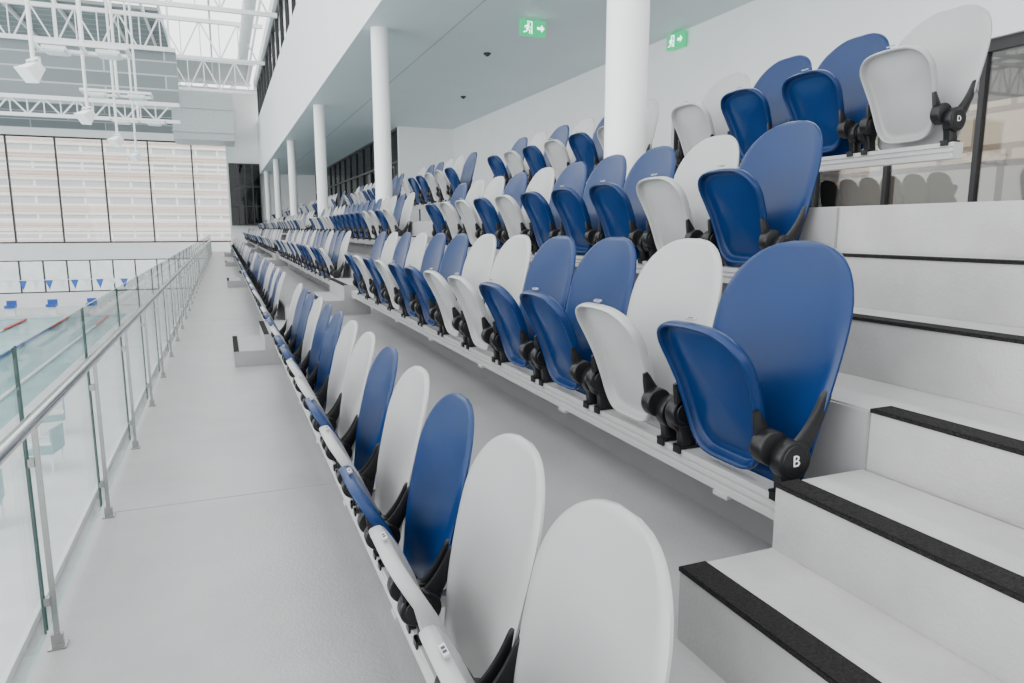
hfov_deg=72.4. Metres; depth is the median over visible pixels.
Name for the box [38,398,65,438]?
chair
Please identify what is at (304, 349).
seat
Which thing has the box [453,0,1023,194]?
wall
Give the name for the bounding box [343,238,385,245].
beam
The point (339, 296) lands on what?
step block
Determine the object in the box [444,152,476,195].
seat
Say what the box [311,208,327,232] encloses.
seat
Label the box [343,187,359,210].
seat
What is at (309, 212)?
seat
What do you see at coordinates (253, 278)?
seat
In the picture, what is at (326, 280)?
beam
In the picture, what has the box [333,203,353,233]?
seat
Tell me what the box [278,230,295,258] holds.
seat
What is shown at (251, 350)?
step block
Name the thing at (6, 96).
roof truss
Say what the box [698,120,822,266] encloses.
seat
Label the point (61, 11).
roof purlin
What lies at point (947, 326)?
stairs
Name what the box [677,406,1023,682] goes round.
stairs
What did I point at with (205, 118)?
ventilation duct
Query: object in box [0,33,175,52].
trim
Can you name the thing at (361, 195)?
seat
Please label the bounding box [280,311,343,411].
seat
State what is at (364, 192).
seat
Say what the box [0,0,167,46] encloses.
ceiling panel
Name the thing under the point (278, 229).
seat
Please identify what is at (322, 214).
seat
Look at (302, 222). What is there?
seat
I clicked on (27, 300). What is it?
wall
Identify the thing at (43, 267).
window
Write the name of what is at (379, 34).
column
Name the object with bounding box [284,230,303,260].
seat
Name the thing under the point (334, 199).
seat
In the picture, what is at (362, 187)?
seat
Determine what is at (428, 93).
ceiling
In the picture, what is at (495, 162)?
seat
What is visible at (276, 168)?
column
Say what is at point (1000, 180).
building
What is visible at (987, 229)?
floor
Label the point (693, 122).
seat
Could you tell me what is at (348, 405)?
seat
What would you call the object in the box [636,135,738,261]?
seat
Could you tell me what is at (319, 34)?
wall
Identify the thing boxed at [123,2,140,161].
loudspeaker
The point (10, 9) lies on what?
roof purlin
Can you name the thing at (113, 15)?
roof purlin
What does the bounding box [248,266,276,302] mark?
seat
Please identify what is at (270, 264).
seat
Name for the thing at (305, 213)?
seat
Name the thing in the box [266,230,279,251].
seat
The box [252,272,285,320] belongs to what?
seat
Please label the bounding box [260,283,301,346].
seat
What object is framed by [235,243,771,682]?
floor
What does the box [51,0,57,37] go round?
rod
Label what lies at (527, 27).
exit sign
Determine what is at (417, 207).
beam
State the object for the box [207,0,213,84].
roof purlin
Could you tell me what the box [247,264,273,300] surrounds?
seat
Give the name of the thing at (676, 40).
exit sign
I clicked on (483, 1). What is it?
trim
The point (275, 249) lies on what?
seat
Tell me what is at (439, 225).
seat
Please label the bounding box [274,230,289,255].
seat
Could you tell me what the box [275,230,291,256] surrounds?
seat
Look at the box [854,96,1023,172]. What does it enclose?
facade
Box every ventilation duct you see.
[171,91,234,146]
[237,0,256,59]
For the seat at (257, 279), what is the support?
on the beam at (277, 317)
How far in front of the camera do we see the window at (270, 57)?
30.39 m
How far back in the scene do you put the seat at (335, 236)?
9.96 m
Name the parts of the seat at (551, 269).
seat, backrest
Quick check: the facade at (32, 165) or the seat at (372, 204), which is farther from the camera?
the facade at (32, 165)
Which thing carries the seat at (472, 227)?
on the beam at (728, 272)
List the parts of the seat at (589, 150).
seat, backrest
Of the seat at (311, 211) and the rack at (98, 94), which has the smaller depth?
the rack at (98, 94)
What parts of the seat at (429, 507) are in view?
seat, backrest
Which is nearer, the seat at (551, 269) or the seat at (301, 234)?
the seat at (551, 269)
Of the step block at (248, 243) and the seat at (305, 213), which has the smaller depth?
the seat at (305, 213)
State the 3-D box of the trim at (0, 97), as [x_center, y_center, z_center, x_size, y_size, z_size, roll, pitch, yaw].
[-25.912,-8.034,21.123,28.800,0.100,0.400,-4,10,-22]
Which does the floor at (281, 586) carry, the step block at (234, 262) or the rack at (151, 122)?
the step block at (234, 262)
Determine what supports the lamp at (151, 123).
attached to the rack at (151, 122)
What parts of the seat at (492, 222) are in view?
seat, backrest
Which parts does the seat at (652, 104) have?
seat, backrest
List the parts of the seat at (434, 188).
seat, backrest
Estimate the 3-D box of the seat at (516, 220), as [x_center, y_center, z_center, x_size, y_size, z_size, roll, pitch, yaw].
[0.093,-1.012,5.402,0.403,0.659,0.507,-4,10,-22]
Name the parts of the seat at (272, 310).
seat, backrest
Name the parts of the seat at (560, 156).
seat, backrest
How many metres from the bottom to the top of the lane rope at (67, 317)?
0.130 m
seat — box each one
[236,250,250,270]
[239,253,256,275]
[240,254,257,276]
[240,255,258,278]
[241,255,260,280]
[241,256,261,282]
[242,257,262,284]
[243,252,255,274]
[243,258,264,285]
[243,259,265,288]
[244,260,267,292]
[245,261,269,294]
[246,263,271,296]
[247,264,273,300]
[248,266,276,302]
[249,268,278,307]
[251,270,281,320]
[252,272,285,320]
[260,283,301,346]
[263,287,307,354]
[265,229,278,250]
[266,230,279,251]
[266,292,314,364]
[267,229,281,250]
[268,230,282,251]
[270,297,322,377]
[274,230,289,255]
[274,303,331,393]
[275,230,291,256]
[277,230,293,257]
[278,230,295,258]
[280,230,298,259]
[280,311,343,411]
[282,230,300,259]
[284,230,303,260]
[286,230,306,263]
[286,320,357,441]
[288,230,309,264]
[290,230,312,265]
[293,213,305,232]
[293,230,316,266]
[294,212,307,233]
[294,332,374,471]
[296,212,309,231]
[296,230,319,269]
[298,211,311,232]
[299,230,323,270]
[300,211,313,231]
[302,230,328,272]
[305,230,333,275]
[305,346,397,508]
[309,209,324,231]
[309,231,338,277]
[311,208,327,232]
[314,208,330,234]
[314,231,344,278]
[316,207,333,235]
[318,231,350,277]
[319,206,337,232]
[319,366,428,559]
[322,206,340,234]
[325,205,344,234]
[328,194,336,211]
[329,204,349,235]
[331,191,345,209]
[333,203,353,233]
[336,203,358,235]
[339,393,473,633]
[340,202,363,238]
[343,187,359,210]
[344,232,385,298]
[345,201,369,239]
[347,185,363,207]
[350,184,367,205]
[350,200,375,239]
[353,232,397,303]
[354,183,371,206]
[355,198,381,238]
[358,183,374,206]
[361,197,388,240]
[362,190,375,204]
[363,232,410,309]
[367,189,374,200]
[368,196,396,236]
[369,433,544,682]
[374,232,426,316]
[375,194,405,240]
[382,192,414,234]
[388,233,445,324]
[392,175,397,195]
[393,173,403,202]
[400,167,425,204]
[404,233,468,334]
[408,164,434,205]
[416,162,443,204]
[419,499,673,682]
[423,234,495,346]
[424,159,453,202]
[425,183,467,245]
[434,155,464,201]
[439,180,484,240]
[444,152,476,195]
[448,235,530,361]
[455,176,504,246]
[473,172,527,248]
[479,235,575,381]
[487,137,527,191]
[495,167,554,251]
[504,131,546,189]
[519,237,636,408]
[520,161,586,253]
[522,125,568,182]
[544,117,594,186]
[551,154,626,255]
[568,116,604,181]
[575,238,722,445]
[589,146,675,263]
[597,99,658,151]
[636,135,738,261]
[656,241,853,500]
[671,72,750,166]
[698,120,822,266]
[720,55,811,162]
[782,33,889,156]
[857,4,991,154]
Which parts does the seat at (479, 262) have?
seat, backrest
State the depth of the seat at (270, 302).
9.32 m
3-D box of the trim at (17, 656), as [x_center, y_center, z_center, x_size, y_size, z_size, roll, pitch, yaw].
[-9.291,-1.687,20.777,0.018,0.480,50.500,-4,10,-22]
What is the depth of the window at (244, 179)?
43.70 m
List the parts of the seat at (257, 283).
backrest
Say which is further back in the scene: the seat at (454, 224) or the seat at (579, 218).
the seat at (454, 224)
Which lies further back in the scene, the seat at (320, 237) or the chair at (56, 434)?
the chair at (56, 434)
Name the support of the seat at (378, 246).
on the mounting rail at (729, 482)
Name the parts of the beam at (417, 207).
rail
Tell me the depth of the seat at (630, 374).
2.42 m
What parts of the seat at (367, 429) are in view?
seat, backrest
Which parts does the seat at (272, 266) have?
backrest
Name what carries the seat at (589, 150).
on the beam at (954, 150)
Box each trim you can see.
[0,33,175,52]
[0,97,179,107]
[0,261,205,682]
[94,482,335,514]
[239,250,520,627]
[254,245,869,545]
[261,208,838,299]
[283,0,485,174]
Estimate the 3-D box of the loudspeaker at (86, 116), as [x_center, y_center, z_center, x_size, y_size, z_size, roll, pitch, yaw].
[-9.688,-8.371,15.391,0.422,6.981,0.343,5,10,27]
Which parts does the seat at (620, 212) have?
seat, backrest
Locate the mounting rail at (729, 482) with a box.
[351,290,774,519]
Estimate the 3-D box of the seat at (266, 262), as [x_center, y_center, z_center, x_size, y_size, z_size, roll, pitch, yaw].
[-4.378,-1.063,12.012,0.403,0.659,0.507,-4,10,-22]
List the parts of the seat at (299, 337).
seat, backrest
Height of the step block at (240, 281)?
0.337 m
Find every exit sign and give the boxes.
[519,17,545,37]
[666,30,685,50]
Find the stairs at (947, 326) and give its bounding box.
[839,252,1023,414]
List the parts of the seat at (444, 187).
seat, backrest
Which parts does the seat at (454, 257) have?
seat, backrest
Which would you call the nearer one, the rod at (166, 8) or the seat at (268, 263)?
the seat at (268, 263)
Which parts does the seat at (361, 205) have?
seat, backrest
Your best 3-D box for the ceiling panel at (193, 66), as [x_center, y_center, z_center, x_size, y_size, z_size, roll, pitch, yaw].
[-31.278,-15.839,37.828,32.300,0.140,6.500,-4,10,-22]
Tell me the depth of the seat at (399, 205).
9.67 m
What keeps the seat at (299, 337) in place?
on the beam at (421, 656)
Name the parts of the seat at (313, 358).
seat, backrest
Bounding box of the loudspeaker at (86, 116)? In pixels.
[74,0,95,124]
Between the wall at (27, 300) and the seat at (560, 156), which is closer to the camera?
the seat at (560, 156)
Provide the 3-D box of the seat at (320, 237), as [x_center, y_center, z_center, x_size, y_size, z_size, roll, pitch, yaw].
[-3.229,-1.463,11.308,0.403,0.659,0.507,-4,10,-22]
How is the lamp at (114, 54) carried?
attached to the rack at (55, 50)
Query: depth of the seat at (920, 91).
3.20 m
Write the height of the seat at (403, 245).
0.659 m
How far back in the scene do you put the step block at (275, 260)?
17.61 m
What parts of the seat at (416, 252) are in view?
seat, backrest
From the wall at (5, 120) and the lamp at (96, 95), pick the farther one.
the wall at (5, 120)
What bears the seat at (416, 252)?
on the mounting rail at (729, 482)
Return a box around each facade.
[0,136,230,241]
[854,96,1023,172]
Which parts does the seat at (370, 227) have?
seat, backrest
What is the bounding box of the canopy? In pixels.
[971,46,1023,104]
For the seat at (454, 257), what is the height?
0.659 m
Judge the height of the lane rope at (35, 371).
0.130 m
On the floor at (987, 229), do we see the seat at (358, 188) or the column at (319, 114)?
the column at (319, 114)
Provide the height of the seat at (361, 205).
0.659 m
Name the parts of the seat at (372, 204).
seat, backrest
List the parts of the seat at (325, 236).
seat, backrest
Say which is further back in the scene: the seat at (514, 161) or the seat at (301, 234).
the seat at (301, 234)
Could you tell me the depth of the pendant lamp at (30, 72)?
11.28 m
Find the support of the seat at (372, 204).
on the beam at (365, 241)
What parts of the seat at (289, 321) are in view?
seat, backrest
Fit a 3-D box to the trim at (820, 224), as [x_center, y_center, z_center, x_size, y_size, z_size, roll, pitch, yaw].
[-7.372,-3.669,23.796,0.010,0.536,45.850,-4,10,-22]
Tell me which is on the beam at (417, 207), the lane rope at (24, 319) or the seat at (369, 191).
the seat at (369, 191)
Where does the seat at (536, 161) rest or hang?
on the beam at (954, 150)
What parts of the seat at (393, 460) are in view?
seat, backrest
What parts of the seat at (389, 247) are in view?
seat, backrest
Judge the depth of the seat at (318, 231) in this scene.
11.87 m
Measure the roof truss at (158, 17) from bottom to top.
1.756 m
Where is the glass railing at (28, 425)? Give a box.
[0,236,211,682]
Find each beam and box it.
[245,279,278,320]
[275,345,445,682]
[279,255,328,283]
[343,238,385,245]
[412,201,449,220]
[425,244,739,282]
[738,142,963,171]
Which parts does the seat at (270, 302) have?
backrest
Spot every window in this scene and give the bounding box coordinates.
[0,134,230,243]
[0,258,203,293]
[228,163,261,225]
[253,0,295,117]
[315,127,397,210]
[673,32,1023,207]
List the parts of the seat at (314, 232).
seat, backrest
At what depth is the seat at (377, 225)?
10.14 m
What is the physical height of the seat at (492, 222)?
0.659 m
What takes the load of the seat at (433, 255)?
on the mounting rail at (729, 482)
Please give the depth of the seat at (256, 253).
15.84 m
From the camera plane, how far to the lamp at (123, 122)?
22.48 m
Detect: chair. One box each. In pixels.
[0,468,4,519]
[21,423,64,473]
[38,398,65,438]
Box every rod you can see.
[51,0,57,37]
[165,0,170,47]
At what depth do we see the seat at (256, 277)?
13.51 m
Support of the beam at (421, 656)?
attached to the floor at (577, 469)
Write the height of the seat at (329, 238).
0.659 m
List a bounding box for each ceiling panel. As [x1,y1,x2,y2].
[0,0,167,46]
[176,60,252,83]
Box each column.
[264,171,271,222]
[273,159,281,217]
[287,140,297,215]
[313,104,328,216]
[370,26,392,204]
[604,0,649,177]
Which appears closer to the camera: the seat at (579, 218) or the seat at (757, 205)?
the seat at (757, 205)
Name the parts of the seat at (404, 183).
seat, backrest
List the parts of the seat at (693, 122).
seat, backrest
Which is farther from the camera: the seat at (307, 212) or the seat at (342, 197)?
the seat at (307, 212)
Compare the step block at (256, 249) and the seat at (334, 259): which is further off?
the step block at (256, 249)
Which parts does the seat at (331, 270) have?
seat, backrest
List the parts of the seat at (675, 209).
seat, backrest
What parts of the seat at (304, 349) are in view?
seat, backrest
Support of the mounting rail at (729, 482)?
attached to the floor at (988, 481)
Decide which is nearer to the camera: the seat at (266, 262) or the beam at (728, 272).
the beam at (728, 272)
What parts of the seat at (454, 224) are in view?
seat, backrest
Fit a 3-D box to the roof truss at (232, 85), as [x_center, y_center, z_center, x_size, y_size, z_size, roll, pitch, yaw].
[-31.953,-14.889,39.618,32.328,1.756,0.168,-4,10,-22]
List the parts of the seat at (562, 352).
seat, backrest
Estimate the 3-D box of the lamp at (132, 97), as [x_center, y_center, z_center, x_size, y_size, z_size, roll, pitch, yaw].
[-9.853,-6.402,18.411,0.400,0.085,0.560,-4,10,-22]
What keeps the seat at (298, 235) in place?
on the beam at (326, 280)
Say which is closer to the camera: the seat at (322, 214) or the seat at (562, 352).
the seat at (562, 352)
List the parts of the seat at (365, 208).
seat, backrest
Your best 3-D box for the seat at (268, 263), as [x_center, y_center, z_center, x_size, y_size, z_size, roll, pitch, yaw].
[-4.185,-0.987,11.546,0.403,0.659,0.507,-4,10,-22]
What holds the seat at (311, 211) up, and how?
on the beam
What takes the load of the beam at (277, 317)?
attached to the floor at (577, 469)
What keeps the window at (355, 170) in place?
in the wall at (418, 148)
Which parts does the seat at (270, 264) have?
backrest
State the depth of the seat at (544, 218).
4.94 m
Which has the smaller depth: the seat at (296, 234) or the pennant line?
the seat at (296, 234)
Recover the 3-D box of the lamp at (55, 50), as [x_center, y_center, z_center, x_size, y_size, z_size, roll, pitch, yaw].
[-8.793,-5.607,13.507,0.400,0.085,0.560,-4,10,-22]
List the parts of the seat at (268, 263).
backrest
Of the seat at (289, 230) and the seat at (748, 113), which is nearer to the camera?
the seat at (748, 113)
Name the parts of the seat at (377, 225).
seat, backrest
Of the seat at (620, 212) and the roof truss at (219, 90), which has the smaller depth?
the seat at (620, 212)
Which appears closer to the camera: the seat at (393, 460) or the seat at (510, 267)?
the seat at (393, 460)
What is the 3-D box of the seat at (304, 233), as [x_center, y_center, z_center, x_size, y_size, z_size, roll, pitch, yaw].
[-4.190,-1.841,13.639,0.394,0.659,0.506,-4,10,-22]
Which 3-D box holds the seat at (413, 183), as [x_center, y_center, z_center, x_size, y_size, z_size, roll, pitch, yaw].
[-1.462,-2.527,11.309,0.403,0.659,0.507,-4,10,-22]
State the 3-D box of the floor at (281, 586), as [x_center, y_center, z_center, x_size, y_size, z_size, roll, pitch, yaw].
[-8.637,-1.814,21.027,1.390,0.250,50.500,-4,10,-22]
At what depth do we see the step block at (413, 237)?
8.05 m
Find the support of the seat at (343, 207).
on the beam at (365, 241)
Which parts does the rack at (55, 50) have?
frame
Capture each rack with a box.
[34,0,131,60]
[79,0,153,101]
[109,0,166,125]
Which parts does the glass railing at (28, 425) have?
glass panel, post, glass panel, post, glass panel, handrail, post, glass panel, post, glass panel, glass panel, post, glass panel, post, glass panel, post, glass panel, post, glass panel, post, post, post, post, post, post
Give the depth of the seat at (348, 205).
13.86 m
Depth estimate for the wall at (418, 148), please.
23.96 m
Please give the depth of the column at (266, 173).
42.25 m
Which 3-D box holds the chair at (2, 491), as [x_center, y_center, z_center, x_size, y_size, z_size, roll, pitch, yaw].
[-8.843,2.669,11.655,0.580,0.900,0.620,-5,10,-28]
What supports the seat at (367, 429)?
on the beam at (421, 656)
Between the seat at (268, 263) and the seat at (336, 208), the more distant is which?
the seat at (336, 208)
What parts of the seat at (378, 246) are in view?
seat, backrest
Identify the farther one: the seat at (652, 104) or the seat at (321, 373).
the seat at (652, 104)
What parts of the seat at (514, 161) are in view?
seat, backrest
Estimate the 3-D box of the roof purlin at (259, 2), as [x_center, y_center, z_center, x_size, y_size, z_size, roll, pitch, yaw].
[-7.947,-13.245,23.017,0.090,0.180,52.000,-4,10,-22]
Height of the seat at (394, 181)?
0.659 m
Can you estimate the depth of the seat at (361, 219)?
11.12 m
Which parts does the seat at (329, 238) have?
seat, backrest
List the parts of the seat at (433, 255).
seat, backrest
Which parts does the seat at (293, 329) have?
seat, backrest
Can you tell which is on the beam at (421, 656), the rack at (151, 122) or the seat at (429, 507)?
the seat at (429, 507)
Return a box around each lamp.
[14,0,45,82]
[40,44,70,55]
[87,91,108,98]
[95,49,122,60]
[117,120,130,124]
[127,94,146,101]
[146,121,161,125]
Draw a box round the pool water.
[0,314,126,429]
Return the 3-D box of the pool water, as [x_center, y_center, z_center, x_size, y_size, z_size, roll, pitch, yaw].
[-21.578,2.788,17.231,16.600,0.880,47.000,-4,10,-22]
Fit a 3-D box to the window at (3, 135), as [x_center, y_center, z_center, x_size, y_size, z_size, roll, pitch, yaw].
[-33.074,-9.148,41.890,30.800,6.550,0.200,-4,10,-22]
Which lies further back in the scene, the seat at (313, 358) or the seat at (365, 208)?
the seat at (365, 208)
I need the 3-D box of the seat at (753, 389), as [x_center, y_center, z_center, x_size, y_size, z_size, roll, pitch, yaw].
[0.645,0.052,1.961,0.403,0.659,0.507,-4,10,-22]
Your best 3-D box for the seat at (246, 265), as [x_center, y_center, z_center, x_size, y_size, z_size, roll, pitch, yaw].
[-7.131,-2.142,18.665,0.394,0.659,0.506,-4,10,-22]
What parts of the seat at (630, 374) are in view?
seat, backrest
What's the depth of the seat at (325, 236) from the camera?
10.91 m
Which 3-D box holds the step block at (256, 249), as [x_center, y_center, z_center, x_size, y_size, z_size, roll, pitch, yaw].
[-10.094,-3.685,27.618,0.556,0.334,1.200,-4,10,-22]
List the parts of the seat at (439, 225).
seat, backrest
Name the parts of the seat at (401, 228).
seat, backrest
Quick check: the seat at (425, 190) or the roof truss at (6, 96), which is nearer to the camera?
the seat at (425, 190)
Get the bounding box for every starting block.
[4,300,16,315]
[45,299,57,314]
[86,298,96,312]
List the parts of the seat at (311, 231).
seat, backrest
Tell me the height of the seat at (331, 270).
0.659 m
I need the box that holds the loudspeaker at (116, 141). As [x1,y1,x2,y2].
[104,0,123,147]
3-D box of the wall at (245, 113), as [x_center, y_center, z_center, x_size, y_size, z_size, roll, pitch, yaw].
[-13.743,-10.734,45.267,8.700,10.200,0.300,-4,10,-22]
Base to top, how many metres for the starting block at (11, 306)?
0.850 m
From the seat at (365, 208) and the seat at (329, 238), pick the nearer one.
the seat at (329, 238)
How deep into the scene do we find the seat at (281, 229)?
19.44 m
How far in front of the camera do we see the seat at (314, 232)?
12.33 m
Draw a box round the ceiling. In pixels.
[260,0,753,174]
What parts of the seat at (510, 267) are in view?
seat, backrest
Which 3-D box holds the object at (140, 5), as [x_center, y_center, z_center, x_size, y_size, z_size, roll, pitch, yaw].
[-12.270,-12.962,21.272,0.090,0.180,52.000,-4,10,-22]
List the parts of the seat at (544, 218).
seat, backrest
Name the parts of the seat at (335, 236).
seat, backrest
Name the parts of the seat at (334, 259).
seat, backrest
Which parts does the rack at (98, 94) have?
frame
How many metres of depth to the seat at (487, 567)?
1.81 m
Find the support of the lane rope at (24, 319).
on the pool water
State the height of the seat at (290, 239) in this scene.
0.659 m
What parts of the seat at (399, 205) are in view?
seat, backrest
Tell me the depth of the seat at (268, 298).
9.78 m
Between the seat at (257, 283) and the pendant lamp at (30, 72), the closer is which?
the pendant lamp at (30, 72)
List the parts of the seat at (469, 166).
seat, backrest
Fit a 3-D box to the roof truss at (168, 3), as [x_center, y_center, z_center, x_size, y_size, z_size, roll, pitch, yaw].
[-23.434,-11.556,19.062,32.328,1.756,0.168,-4,10,-22]
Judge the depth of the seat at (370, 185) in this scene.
15.94 m
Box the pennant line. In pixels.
[5,277,148,322]
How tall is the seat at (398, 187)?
0.659 m
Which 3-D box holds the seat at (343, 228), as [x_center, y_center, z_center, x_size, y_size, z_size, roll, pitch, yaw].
[-3.031,-2.234,12.939,0.403,0.659,0.507,-4,10,-22]
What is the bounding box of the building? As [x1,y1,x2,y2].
[850,158,1023,205]
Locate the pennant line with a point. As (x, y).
(99, 280)
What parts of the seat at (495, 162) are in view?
seat, backrest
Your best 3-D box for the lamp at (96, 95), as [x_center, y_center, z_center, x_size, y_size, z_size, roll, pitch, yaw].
[-10.686,-6.347,18.075,0.400,0.085,0.560,-4,10,-22]
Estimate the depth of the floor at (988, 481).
1.65 m
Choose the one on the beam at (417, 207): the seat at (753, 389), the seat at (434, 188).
the seat at (434, 188)
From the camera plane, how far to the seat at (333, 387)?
4.18 m
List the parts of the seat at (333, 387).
seat, backrest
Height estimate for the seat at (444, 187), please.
0.659 m
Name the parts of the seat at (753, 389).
number plate, seat, backrest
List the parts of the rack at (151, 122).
frame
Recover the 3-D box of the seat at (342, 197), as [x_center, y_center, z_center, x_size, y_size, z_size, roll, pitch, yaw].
[-4.794,-3.833,19.360,0.394,0.659,0.506,-4,10,-22]
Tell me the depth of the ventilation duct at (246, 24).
29.96 m
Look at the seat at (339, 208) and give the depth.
14.81 m
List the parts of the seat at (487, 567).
number plate, seat, backrest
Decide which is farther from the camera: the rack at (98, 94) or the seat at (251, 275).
the rack at (98, 94)
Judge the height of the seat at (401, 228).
0.659 m
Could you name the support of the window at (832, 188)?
in the wall at (750, 38)
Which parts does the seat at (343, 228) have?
seat, backrest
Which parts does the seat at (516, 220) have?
seat, backrest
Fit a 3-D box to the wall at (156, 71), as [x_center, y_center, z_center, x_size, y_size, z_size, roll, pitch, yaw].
[-25.912,-8.997,20.967,28.800,1.850,0.200,-4,10,-22]
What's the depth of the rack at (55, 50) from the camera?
13.54 m
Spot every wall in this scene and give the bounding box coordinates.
[0,38,179,104]
[0,85,217,140]
[0,242,230,260]
[0,259,204,292]
[0,289,190,308]
[222,88,315,244]
[257,0,382,172]
[397,126,452,220]
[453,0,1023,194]
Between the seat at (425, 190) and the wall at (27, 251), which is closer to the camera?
the seat at (425, 190)
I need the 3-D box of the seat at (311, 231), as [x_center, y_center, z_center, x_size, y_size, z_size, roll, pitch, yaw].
[-3.808,-1.690,12.705,0.403,0.659,0.507,-4,10,-22]
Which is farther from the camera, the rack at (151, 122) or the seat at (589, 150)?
the rack at (151, 122)
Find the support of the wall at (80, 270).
on the ground
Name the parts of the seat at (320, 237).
seat, backrest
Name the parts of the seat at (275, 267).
backrest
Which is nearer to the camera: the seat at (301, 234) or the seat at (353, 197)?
the seat at (301, 234)
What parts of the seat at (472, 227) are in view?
seat, backrest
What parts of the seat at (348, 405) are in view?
seat, backrest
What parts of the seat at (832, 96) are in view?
seat, backrest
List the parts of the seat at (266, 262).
backrest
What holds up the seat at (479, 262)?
on the mounting rail at (729, 482)
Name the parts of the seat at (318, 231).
seat, backrest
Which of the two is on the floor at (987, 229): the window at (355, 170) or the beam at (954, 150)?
the beam at (954, 150)
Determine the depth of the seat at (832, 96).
3.67 m
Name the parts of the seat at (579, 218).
seat, backrest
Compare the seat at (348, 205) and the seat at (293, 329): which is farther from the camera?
the seat at (348, 205)
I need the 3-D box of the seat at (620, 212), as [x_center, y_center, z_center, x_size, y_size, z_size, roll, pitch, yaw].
[0.673,-0.785,4.004,0.403,0.659,0.507,-4,10,-22]
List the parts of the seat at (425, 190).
seat, backrest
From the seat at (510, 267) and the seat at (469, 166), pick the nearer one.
the seat at (510, 267)
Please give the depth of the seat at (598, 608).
1.37 m
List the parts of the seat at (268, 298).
backrest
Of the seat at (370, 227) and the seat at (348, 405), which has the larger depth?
the seat at (370, 227)
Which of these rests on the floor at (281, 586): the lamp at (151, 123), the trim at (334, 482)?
the trim at (334, 482)
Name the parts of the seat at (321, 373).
seat, backrest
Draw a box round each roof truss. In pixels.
[0,0,264,64]
[0,93,179,123]
[111,0,276,17]
[176,58,256,94]
[178,79,250,92]
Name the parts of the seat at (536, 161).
seat, backrest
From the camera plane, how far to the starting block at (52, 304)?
40.55 m
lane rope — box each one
[0,315,108,400]
[0,316,68,357]
[0,318,26,331]
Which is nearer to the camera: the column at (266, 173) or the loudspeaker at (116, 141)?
the loudspeaker at (116, 141)
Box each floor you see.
[11,251,425,682]
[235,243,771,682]
[283,240,1023,529]
[410,200,1023,258]
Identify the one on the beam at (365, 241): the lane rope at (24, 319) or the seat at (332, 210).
the seat at (332, 210)
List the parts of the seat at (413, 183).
seat, backrest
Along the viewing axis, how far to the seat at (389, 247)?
6.65 m
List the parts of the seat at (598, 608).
number plate, seat, backrest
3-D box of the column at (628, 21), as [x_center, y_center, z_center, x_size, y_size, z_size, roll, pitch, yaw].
[0.806,-2.531,4.816,0.330,3.285,0.330,-4,10,-22]
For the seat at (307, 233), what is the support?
on the beam at (326, 280)
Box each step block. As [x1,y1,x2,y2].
[224,249,233,256]
[225,256,238,265]
[227,271,247,287]
[232,320,285,366]
[243,240,253,246]
[250,244,264,252]
[263,251,287,265]
[307,278,370,315]
[396,235,432,250]
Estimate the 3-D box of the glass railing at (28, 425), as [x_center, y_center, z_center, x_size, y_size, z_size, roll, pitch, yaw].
[-8.901,-2.324,20.047,0.100,1.070,45.996,-4,10,-22]
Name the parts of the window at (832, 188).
pane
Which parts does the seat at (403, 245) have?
seat, backrest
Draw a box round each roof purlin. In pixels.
[1,3,37,35]
[51,0,78,37]
[103,0,128,43]
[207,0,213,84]
[245,0,260,83]
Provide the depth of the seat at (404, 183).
11.74 m
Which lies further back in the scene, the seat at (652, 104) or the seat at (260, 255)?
the seat at (260, 255)
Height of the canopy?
0.240 m
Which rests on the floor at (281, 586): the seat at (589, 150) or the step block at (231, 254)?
the step block at (231, 254)
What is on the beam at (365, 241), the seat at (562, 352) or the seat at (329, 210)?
the seat at (329, 210)
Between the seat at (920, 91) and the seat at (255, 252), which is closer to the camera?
the seat at (920, 91)
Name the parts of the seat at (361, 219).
seat, backrest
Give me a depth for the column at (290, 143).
27.45 m
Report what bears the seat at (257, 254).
on the beam at (277, 317)

